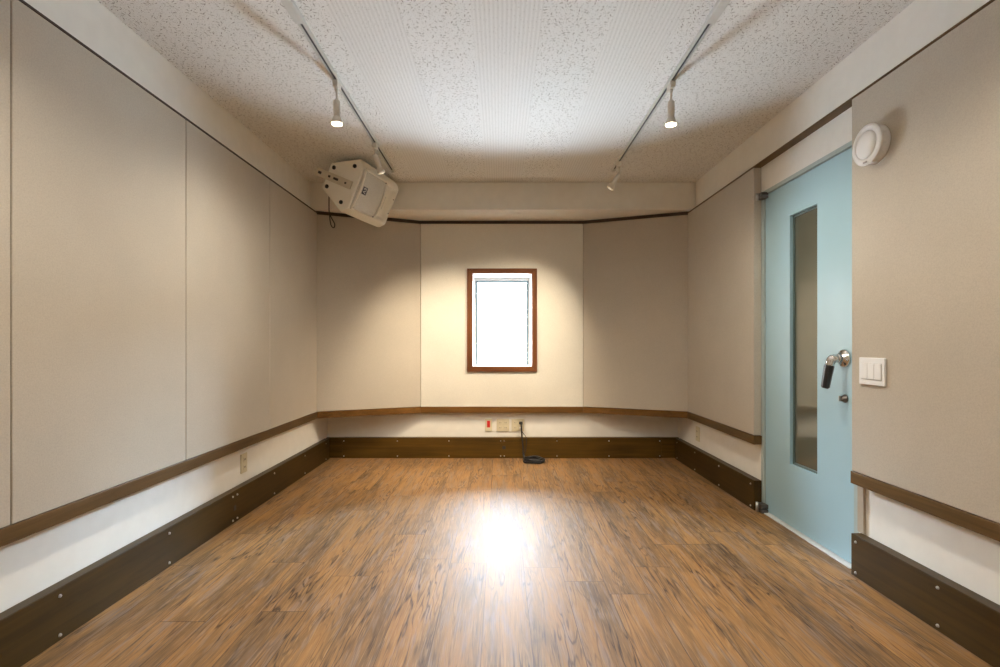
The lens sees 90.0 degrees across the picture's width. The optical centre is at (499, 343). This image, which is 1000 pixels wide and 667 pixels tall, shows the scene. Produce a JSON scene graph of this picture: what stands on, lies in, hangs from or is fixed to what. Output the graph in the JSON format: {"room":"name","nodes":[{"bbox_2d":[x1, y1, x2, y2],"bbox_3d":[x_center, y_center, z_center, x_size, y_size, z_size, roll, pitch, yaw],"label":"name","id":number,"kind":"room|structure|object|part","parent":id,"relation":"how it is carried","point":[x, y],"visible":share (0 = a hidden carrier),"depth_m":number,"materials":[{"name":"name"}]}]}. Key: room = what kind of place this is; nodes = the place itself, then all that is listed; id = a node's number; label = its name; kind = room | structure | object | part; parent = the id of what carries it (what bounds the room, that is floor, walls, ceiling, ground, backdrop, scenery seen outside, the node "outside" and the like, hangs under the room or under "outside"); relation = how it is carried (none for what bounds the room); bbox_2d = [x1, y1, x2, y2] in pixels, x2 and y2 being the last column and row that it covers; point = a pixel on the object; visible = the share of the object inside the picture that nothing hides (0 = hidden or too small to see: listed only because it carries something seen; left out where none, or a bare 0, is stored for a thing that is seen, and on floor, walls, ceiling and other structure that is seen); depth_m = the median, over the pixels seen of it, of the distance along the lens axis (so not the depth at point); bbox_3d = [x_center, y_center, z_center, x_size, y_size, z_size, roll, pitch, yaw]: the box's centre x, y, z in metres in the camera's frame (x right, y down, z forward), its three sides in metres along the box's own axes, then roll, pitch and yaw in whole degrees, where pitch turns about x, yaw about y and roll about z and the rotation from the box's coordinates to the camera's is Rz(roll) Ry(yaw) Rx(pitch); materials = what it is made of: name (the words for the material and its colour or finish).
{"room":"studio","nodes":[
{"label":"studio","id":0,"kind":"room"},
{"bbox_2d":[0,0,326,612],"bbox_3d":[-1.684,-0.162,1.665,0.198,2.463,6.730,0,0,0],"label":"wall","id":1,"kind":"structure","parent":0,"point":[158,290],"depth_m":2.12,"materials":[{"name":"white paint"}]},
{"bbox_3d":[-1.608,-0.273,1.171,0.046,1.720,0.898,0,0,0],"label":"acoustic panel","id":2,"kind":"part","parent":1,"relation":"part of","materials":[{"name":"beige fabric"}]},
{"bbox_3d":[-1.608,-0.273,2.074,0.046,1.720,0.899,0,0,0],"label":"acoustic panel","id":3,"kind":"part","parent":1,"relation":"part of","materials":[{"name":"beige fabric"}]},
{"bbox_2d":[0,412,316,546],"bbox_3d":[-1.607,0.617,1.318,0.050,0.057,6.032,0,0,0],"label":"trim","id":4,"kind":"structure","parent":1,"relation":"attached to","point":[11,533],"depth_m":2.10,"materials":[{"name":"brown wood"}]},
{"bbox_2d":[0,438,328,666],"bbox_3d":[-1.605,0.973,1.476,0.053,0.192,6.348,0,0,0],"label":"baseboard","id":5,"kind":"structure","parent":1,"relation":"attached to","point":[31,626],"depth_m":2.13,"materials":[{"name":"wood"}]},
{"bbox_2d":[19,0,316,212],"bbox_3d":[-1.608,-1.139,1.318,0.048,0.009,6.032,0,0,0],"label":"trim","id":6,"kind":"structure","parent":1,"relation":"attached to","point":[22,1],"depth_m":2.19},
{"bbox_3d":[-1.608,-0.273,2.985,0.046,1.720,0.916,0,0,0],"label":"acoustic panel","id":7,"kind":"part","parent":1,"relation":"part of","materials":[{"name":"beige fabric"}]},
{"bbox_2d":[240,452,246,473],"bbox_3d":[-1.626,0.756,3.177,0.012,0.122,0.072,0,0,0],"label":"wall outlet","id":8,"kind":"object","parent":1,"relation":"attached to","point":[243,457],"visible":1,"depth_m":3.16,"materials":[{"name":"beige plastic"}]},
{"bbox_3d":[-1.608,-0.273,3.890,0.046,1.720,0.886,0,0,0],"label":"acoustic panel","id":9,"kind":"part","parent":1,"relation":"part of","materials":[{"name":"beige fabric"}]},
{"bbox_2d":[317,214,687,436],"bbox_3d":[0.025,-0.162,4.697,3.315,2.463,0.725,0,0,0],"label":"wall","id":10,"kind":"structure","parent":0,"point":[612,297],"depth_m":4.63,"materials":[{"name":"white paint"}]},
{"bbox_2d":[327,437,342,457],"bbox_3d":[-1.556,0.974,4.710,0.150,0.190,0.036,0,0,0],"label":"baseboard","id":11,"kind":"structure","parent":10,"relation":"attached to","point":[335,443],"depth_m":4.69,"materials":[{"name":"brown wood"}]},
{"bbox_2d":[316,211,420,223],"bbox_3d":[-1.187,-1.139,4.532,0.890,0.028,0.392,0,0,0],"label":"trim","id":12,"kind":"structure","parent":10,"relation":"attached to","point":[318,212],"depth_m":4.50,"materials":[{"name":"brown wood"}]},
{"bbox_2d":[317,407,420,417],"bbox_3d":[-1.187,0.617,4.532,0.890,0.057,0.392,0,0,0],"label":"trim","id":13,"kind":"structure","parent":10,"relation":"attached to","point":[404,410],"depth_m":4.50,"materials":[{"name":"brown wood"}]},
{"bbox_3d":[-1.187,-0.269,4.532,0.888,1.710,0.394,0,0,0],"label":"acoustic panel","id":14,"kind":"part","parent":10,"relation":"part of","materials":[{"name":"beige fabric"}]},
{"bbox_2d":[485,419,491,430],"bbox_3d":[-0.108,0.766,4.723,0.066,0.116,0.012,0,0,0],"label":"switch","id":15,"kind":"object","parent":10,"relation":"attached to","point":[488,422],"visible":1,"depth_m":4.72,"materials":[{"name":"beige plastic"}]},
{"bbox_2d":[342,437,660,457],"bbox_3d":[0.017,0.973,4.701,2.991,0.192,0.055,0,0,0],"label":"baseboard","id":16,"kind":"structure","parent":10,"relation":"attached to","point":[352,447],"depth_m":4.68,"materials":[{"name":"wood"}]},
{"bbox_2d":[467,268,536,371],"bbox_3d":[0.019,-0.223,4.849,0.654,0.965,0.370,0,0,0],"label":"window","id":17,"kind":"structure","parent":10,"relation":"in","point":[470,271],"depth_m":4.66,"materials":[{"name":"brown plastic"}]},
{"bbox_3d":[-0.282,-0.223,4.696,0.052,0.962,0.064,0,0,0],"label":"frame","id":18,"kind":"part","parent":17,"relation":"part of","materials":[{"name":"brown wood"}]},
{"bbox_3d":[0.021,-0.200,5.015,0.527,0.869,0.030,0,0,0],"label":"sash","id":19,"kind":"part","parent":17,"relation":"part of","materials":[{"name":"grey metal"}]},
{"bbox_3d":[0.019,-0.681,4.696,0.651,0.048,0.064,0,0,0],"label":"frame","id":20,"kind":"part","parent":17,"relation":"part of","materials":[{"name":"brown wood"}]},
{"bbox_3d":[0.019,0.234,4.696,0.651,0.051,0.064,0,0,0],"label":"frame","id":21,"kind":"part","parent":17,"relation":"part of","materials":[{"name":"brown wood"}]},
{"bbox_3d":[0.322,-0.223,4.696,0.048,0.962,0.064,0,0,0],"label":"frame","id":22,"kind":"part","parent":17,"relation":"part of","materials":[{"name":"brown wood"}]},
{"bbox_2d":[421,407,582,412],"bbox_3d":[0.018,0.617,4.703,1.519,0.057,0.052,0,0,0],"label":"trim","id":23,"kind":"structure","parent":10,"relation":"attached to","point":[423,409],"depth_m":4.68,"materials":[{"name":"brown wood"}]},
{"bbox_2d":[421,221,582,223],"bbox_3d":[0.018,-1.139,4.703,1.519,0.028,0.052,0,0,0],"label":"trim","id":24,"kind":"structure","parent":10,"relation":"attached to","point":[422,222],"depth_m":4.68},
{"bbox_3d":[0.018,-0.269,4.704,1.516,1.710,0.048,0,0,0],"label":"acoustic panel","id":25,"kind":"part","parent":10,"relation":"part of","materials":[{"name":"beige fabric"}]},
{"bbox_2d":[497,419,508,430],"bbox_3d":[0.028,0.766,4.723,0.118,0.116,0.012,0,0,0],"label":"wall outlet","id":26,"kind":"object","parent":10,"relation":"attached to","point":[502,424],"visible":1,"depth_m":4.72,"materials":[{"name":"beige plastic"}]},
{"bbox_2d":[512,419,523,430],"bbox_3d":[0.169,0.766,4.723,0.118,0.116,0.012,0,0,0],"label":"wall outlet","id":27,"kind":"object","parent":10,"relation":"attached to","point":[515,422],"visible":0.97,"depth_m":4.72,"materials":[{"name":"beige plastic"}]},
{"bbox_2d":[583,407,687,417],"bbox_3d":[1.229,0.617,4.538,0.902,0.057,0.380,0,0,0],"label":"trim","id":28,"kind":"structure","parent":10,"relation":"attached to","point":[597,410],"depth_m":4.50,"materials":[{"name":"brown wood"}]},
{"bbox_3d":[1.230,-0.269,4.538,0.902,1.710,0.382,0,0,0],"label":"acoustic panel","id":29,"kind":"part","parent":10,"relation":"part of","materials":[{"name":"beige fabric"}]},
{"bbox_2d":[583,211,688,223],"bbox_3d":[1.229,-1.139,4.538,0.902,0.028,0.380,0,0,0],"label":"trim","id":30,"kind":"structure","parent":10,"relation":"attached to","point":[675,213],"depth_m":4.51,"materials":[{"name":"brown wood"}]},
{"bbox_2d":[661,437,678,457],"bbox_3d":[1.597,0.974,4.710,0.166,0.190,0.036,0,0,0],"label":"baseboard","id":31,"kind":"structure","parent":10,"relation":"attached to","point":[667,443],"depth_m":4.69,"materials":[{"name":"brown wood"}]},
{"bbox_2d":[97,0,914,181],"bbox_3d":[0.074,-1.443,1.615,3.815,0.100,7.030,0,0,0],"label":"ceiling","id":32,"kind":"structure","parent":0,"point":[448,90],"depth_m":2.56,"materials":[{"name":"white paint"}]},
{"bbox_2d":[280,0,394,172],"bbox_3d":[-0.855,-1.381,1.401,0.042,0.024,5.202,0,0,0],"label":"track","id":33,"kind":"object","parent":32,"relation":"attached to","point":[291,7],"visible":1,"depth_m":2.46,"materials":[{"name":"white metal"}]},
{"bbox_2d":[331,79,342,125],"bbox_3d":[-0.855,-1.260,2.620,0.057,0.224,0.064,0,0,0],"label":"track spotlight","id":34,"kind":"object","parent":33,"relation":"attached to","point":[336,120],"visible":1,"depth_m":2.60,"materials":[{"name":"white metal"}]},
{"bbox_2d":[372,142,384,173],"bbox_3d":[-0.841,-1.274,3.453,0.057,0.194,0.120,0,0,21],"label":"track spotlight","id":35,"kind":"object","parent":33,"relation":"attached to","point":[380,170],"visible":1,"depth_m":3.43,"materials":[{"name":"white metal"}]},
{"bbox_2d":[315,159,397,227],"bbox_3d":[-1.096,-1.143,3.963,0.423,0.498,0.601,0,0,17],"label":"loudspeaker","id":36,"kind":"object","parent":32,"relation":"attached to","point":[355,187],"visible":0.99,"depth_m":3.72,"materials":[{"name":"white plastic"}]},
{"bbox_2d":[350,168,387,219],"bbox_3d":[-0.992,-1.138,3.821,0.142,0.295,0.337,0,0,16],"label":"grille","id":37,"kind":"object","parent":36,"relation":"attached to","point":[368,189],"depth_m":3.77,"materials":[{"name":"white plastic"}]},
{"bbox_2d":[310,182,694,220],"bbox_3d":[0.025,-1.272,4.514,3.312,0.240,0.428,0,0,0],"label":"ceiling beam","id":38,"kind":"structure","parent":32,"relation":"attached to","point":[420,201],"depth_m":4.30,"materials":[{"name":"white paint"}]},
{"bbox_2d":[611,0,730,171],"bbox_3d":[0.900,-1.381,1.391,0.042,0.024,5.182,0,0,0],"label":"track","id":39,"kind":"object","parent":32,"relation":"attached to","point":[719,7],"visible":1,"depth_m":2.46,"materials":[{"name":"white metal"}]},
{"bbox_2d":[607,161,621,189],"bbox_3d":[0.875,-1.271,3.799,0.120,0.202,0.065,0,0,37],"label":"track spotlight","id":40,"kind":"object","parent":39,"relation":"attached to","point":[611,186],"visible":1,"depth_m":3.78,"materials":[{"name":"white metal"}]},
{"bbox_2d":[665,80,676,126],"bbox_3d":[0.900,-1.260,2.630,0.057,0.224,0.064,0,0,0],"label":"track spotlight","id":41,"kind":"object","parent":39,"relation":"attached to","point":[671,121],"visible":1,"depth_m":2.62,"materials":[{"name":"white metal"}]},
{"bbox_2d":[21,458,991,666],"bbox_3d":[0.074,1.120,1.615,3.815,0.100,7.030,0,0,0],"label":"floor","id":42,"kind":"structure","parent":0,"point":[356,562],"depth_m":2.22,"materials":[{"name":"brown wood"}]},
{"bbox_2d":[519,421,544,463],"bbox_3d":[0.260,0.900,4.562,0.317,0.342,0.177,0,0,39],"label":"power cord","id":43,"kind":"object","parent":42,"relation":"on","point":[534,459],"visible":1,"depth_m":4.57,"materials":[{"name":"black plastic"}]},
{"bbox_3d":[0.210,0.898,4.644,0.019,0.324,0.101,0,0,-20],"label":"cord","id":44,"kind":"part","parent":43,"relation":"part of","materials":[{"name":"black rubber"}]},
{"bbox_2d":[678,0,999,604],"bbox_3d":[1.756,-0.162,1.665,0.252,2.463,6.730,0,0,0],"label":"wall","id":45,"kind":"structure","parent":0,"point":[926,215],"depth_m":2.01,"materials":[{"name":"white paint"}]},
{"bbox_2d":[696,426,699,441],"bbox_3d":[1.675,0.763,4.240,0.012,0.122,0.072,0,0,0],"label":"wall outlet","id":46,"kind":"object","parent":45,"relation":"attached to","point":[697,428],"visible":1,"depth_m":4.21,"materials":[{"name":"beige plastic"}]},
{"bbox_2d":[675,438,761,509],"bbox_3d":[1.652,0.973,3.929,0.057,0.192,1.441,0,0,0],"label":"baseboard","id":47,"kind":"structure","parent":45,"relation":"attached to","point":[739,484],"depth_m":3.68,"materials":[{"name":"wood"}]},
{"bbox_2d":[687,412,761,443],"bbox_3d":[1.654,0.617,3.776,0.054,0.057,1.139,0,0,0],"label":"trim","id":48,"kind":"structure","parent":45,"relation":"attached to","point":[753,439],"depth_m":3.58,"materials":[{"name":"brown wood"}]},
{"bbox_3d":[1.655,-0.273,3.778,0.050,1.720,1.130,0,0,0],"label":"acoustic panel","id":49,"kind":"part","parent":45,"relation":"part of","materials":[{"name":"beige fabric"}]},
{"bbox_2d":[756,141,865,568],"bbox_3d":[1.686,-0.030,2.768,0.191,2.202,0.941,0,0,0],"label":"door","id":50,"kind":"structure","parent":45,"relation":"in","point":[808,489],"depth_m":2.76,"materials":[{"name":"blue paint"}]},
{"bbox_3d":[1.716,-0.024,2.789,0.008,1.422,0.223,0,0,0],"label":"pane","id":51,"kind":"part","parent":50,"relation":"part of","materials":[{"name":"clear glass"}]},
{"bbox_3d":[1.670,0.070,2.452,0.040,0.088,0.088,0,0,0],"label":"handle","id":52,"kind":"part","parent":50,"relation":"part of","materials":[{"name":"silver metal"}]},
{"bbox_2d":[687,0,994,212],"bbox_3d":[1.655,-1.139,1.324,0.052,0.009,6.044,0,0,0],"label":"trim","id":53,"kind":"structure","parent":45,"relation":"attached to","point":[846,105],"depth_m":2.52,"materials":[{"name":"brown wood"}]},
{"bbox_2d":[852,123,890,165],"bbox_3d":[1.601,-0.862,2.165,0.058,0.176,0.176,0,0,0],"label":"air vent","id":54,"kind":"object","parent":45,"relation":"in","point":[871,144],"visible":1,"depth_m":2.13,"materials":[{"name":"white plastic"}]},
{"bbox_2d":[859,357,885,386],"bbox_3d":[1.623,0.120,2.182,0.013,0.120,0.150,0,0,0],"label":"light switch","id":55,"kind":"object","parent":45,"relation":"attached to","point":[872,371],"visible":1,"depth_m":2.17,"materials":[{"name":"white plastic"}]},
{"bbox_2d":[851,533,999,666],"bbox_3d":[1.652,0.973,0.312,0.057,0.192,4.020,0,0,0],"label":"baseboard","id":56,"kind":"structure","parent":45,"relation":"attached to","point":[966,617],"depth_m":1.89,"materials":[{"name":"wood"}]},
{"bbox_2d":[851,471,999,541],"bbox_3d":[1.654,0.617,0.312,0.054,0.057,4.020,0,0,0],"label":"trim","id":57,"kind":"structure","parent":45,"relation":"attached to","point":[983,526],"depth_m":1.89,"materials":[{"name":"brown wood"}]},
{"bbox_3d":[1.655,-0.273,1.410,0.050,1.720,1.816,0,0,0],"label":"acoustic panel","id":58,"kind":"part","parent":45,"relation":"part of","materials":[{"name":"beige fabric"}]}
]}

